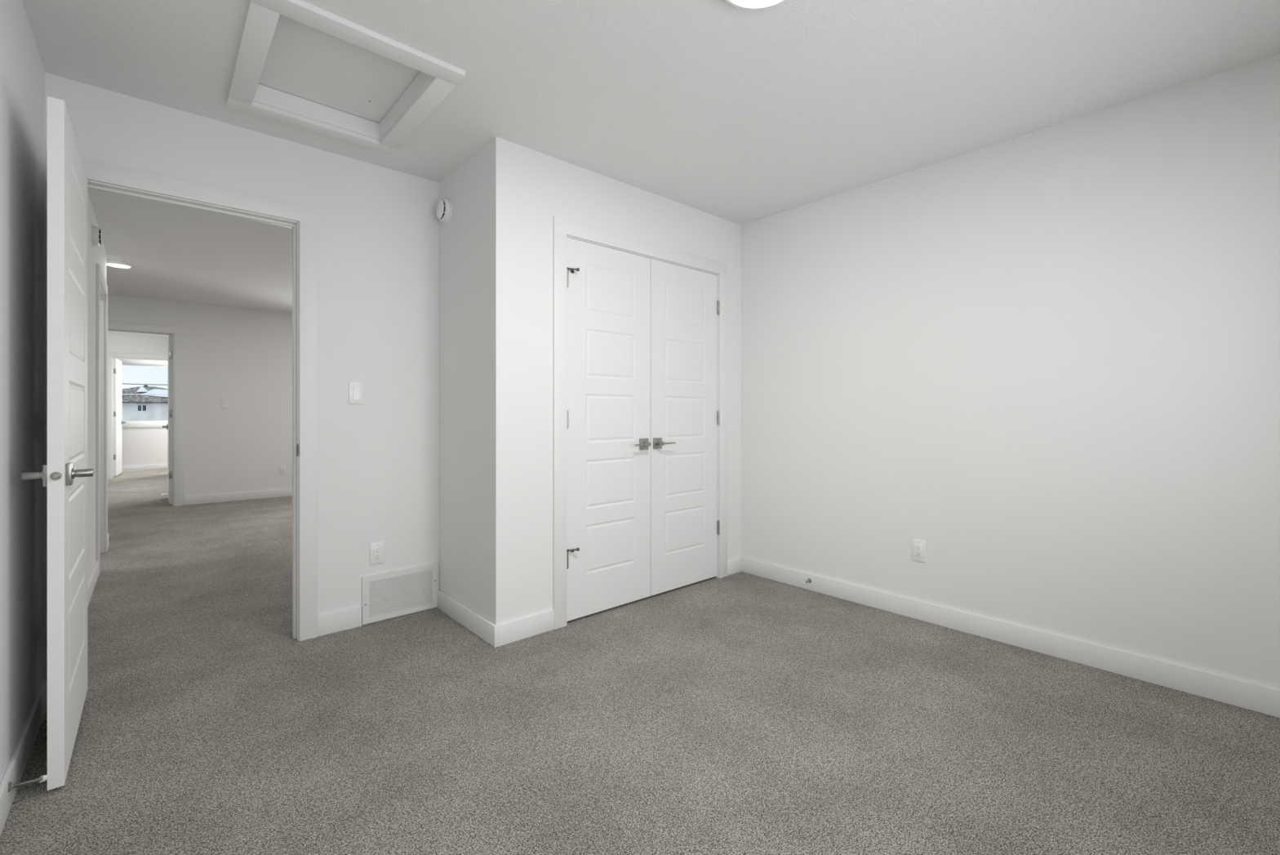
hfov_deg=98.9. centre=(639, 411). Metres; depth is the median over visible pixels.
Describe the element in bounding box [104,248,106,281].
wall
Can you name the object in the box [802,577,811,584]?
door stop
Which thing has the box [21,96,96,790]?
door
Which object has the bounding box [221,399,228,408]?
light switch
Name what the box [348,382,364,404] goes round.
light switch
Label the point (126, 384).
power line
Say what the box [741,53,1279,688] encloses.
wall
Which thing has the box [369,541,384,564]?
power outlet
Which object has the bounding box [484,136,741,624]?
wall
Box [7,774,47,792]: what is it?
door stop
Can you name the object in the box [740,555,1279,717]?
baseboard
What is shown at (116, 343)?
wall
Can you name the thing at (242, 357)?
wall
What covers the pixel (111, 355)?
door frame
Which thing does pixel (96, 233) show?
smoke detector
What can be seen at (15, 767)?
baseboard
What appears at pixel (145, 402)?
house
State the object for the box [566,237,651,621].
door
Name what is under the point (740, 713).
floor
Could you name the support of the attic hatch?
attached to the ceiling
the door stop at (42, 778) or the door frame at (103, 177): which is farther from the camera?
the door frame at (103, 177)
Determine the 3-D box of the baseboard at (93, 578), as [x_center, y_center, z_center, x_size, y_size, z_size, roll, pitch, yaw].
[-4.085,1.071,2.822,1.794,0.103,3.124,0,0,-42]
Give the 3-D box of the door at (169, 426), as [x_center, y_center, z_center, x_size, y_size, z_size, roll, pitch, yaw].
[-5.903,0.092,6.878,0.150,2.030,0.769,0,0,-42]
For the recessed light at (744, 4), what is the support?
in the ceiling
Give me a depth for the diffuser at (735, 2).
1.73 m
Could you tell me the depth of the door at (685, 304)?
3.48 m
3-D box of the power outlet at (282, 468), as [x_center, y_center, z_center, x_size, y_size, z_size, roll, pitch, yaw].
[-4.728,0.762,7.243,0.070,0.114,0.008,0,0,-42]
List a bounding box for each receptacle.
[373,546,380,559]
[915,543,921,557]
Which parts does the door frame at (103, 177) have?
casing, head casing, strike plate, casing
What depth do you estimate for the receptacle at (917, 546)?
2.96 m
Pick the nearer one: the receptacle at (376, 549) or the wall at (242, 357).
the receptacle at (376, 549)
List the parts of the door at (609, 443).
handle lever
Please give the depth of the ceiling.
2.18 m
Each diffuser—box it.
[106,263,129,267]
[732,0,780,6]
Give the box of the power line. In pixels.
[126,383,168,385]
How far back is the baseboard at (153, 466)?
10.60 m
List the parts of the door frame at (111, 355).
casing, head casing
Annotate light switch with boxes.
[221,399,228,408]
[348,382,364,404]
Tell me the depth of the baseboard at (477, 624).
2.81 m
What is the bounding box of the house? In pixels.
[122,384,168,420]
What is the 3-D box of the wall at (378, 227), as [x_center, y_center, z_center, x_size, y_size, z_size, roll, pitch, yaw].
[-1.073,-0.098,3.303,3.655,2.440,0.120,0,0,-42]
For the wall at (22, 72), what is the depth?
1.77 m
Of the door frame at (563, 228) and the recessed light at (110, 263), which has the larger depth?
the recessed light at (110, 263)
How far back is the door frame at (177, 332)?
6.52 m
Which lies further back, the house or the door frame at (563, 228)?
the house
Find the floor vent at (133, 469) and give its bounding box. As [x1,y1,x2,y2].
[122,469,144,471]
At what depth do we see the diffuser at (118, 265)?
4.84 m
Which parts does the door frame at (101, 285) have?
casing, head casing, casing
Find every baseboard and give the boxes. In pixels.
[0,675,47,835]
[87,533,108,607]
[122,463,168,470]
[183,488,292,505]
[317,605,361,636]
[436,589,497,647]
[496,556,741,646]
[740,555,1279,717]
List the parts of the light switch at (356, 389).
rocker seat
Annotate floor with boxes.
[0,468,1279,854]
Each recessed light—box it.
[106,260,133,268]
[724,0,786,9]
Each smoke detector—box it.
[91,225,102,246]
[435,198,452,222]
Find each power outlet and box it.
[279,464,285,473]
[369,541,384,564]
[911,538,925,562]
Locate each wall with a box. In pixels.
[0,0,104,782]
[44,72,439,625]
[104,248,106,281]
[107,294,292,496]
[107,333,168,355]
[122,426,168,465]
[439,146,484,617]
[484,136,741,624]
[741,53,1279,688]
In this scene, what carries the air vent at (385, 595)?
in the wall at (378, 227)
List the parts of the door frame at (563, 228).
casing, head casing, casing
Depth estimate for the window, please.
10.60 m
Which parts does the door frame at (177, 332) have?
head casing, casing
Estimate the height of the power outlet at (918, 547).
0.114 m
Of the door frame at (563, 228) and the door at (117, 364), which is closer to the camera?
the door frame at (563, 228)
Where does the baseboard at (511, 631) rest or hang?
attached to the wall at (525, 188)
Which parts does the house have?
pane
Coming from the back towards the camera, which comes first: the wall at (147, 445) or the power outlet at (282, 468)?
the wall at (147, 445)
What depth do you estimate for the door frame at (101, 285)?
4.36 m
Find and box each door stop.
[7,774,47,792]
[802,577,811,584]
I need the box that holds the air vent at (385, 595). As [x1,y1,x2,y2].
[361,563,437,624]
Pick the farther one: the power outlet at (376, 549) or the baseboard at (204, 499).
the baseboard at (204, 499)
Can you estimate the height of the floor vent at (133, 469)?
0.012 m
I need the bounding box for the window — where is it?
[117,358,168,427]
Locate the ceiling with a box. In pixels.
[22,0,1279,337]
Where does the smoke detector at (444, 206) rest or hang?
attached to the wall at (461, 239)
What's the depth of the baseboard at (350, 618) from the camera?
2.79 m
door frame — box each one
[44,149,317,675]
[96,263,107,575]
[107,321,183,506]
[107,351,168,478]
[552,215,727,629]
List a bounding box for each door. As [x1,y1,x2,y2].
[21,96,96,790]
[113,358,125,475]
[162,334,172,503]
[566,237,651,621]
[650,258,719,595]
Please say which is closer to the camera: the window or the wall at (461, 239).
the wall at (461, 239)
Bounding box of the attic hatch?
[226,0,465,155]

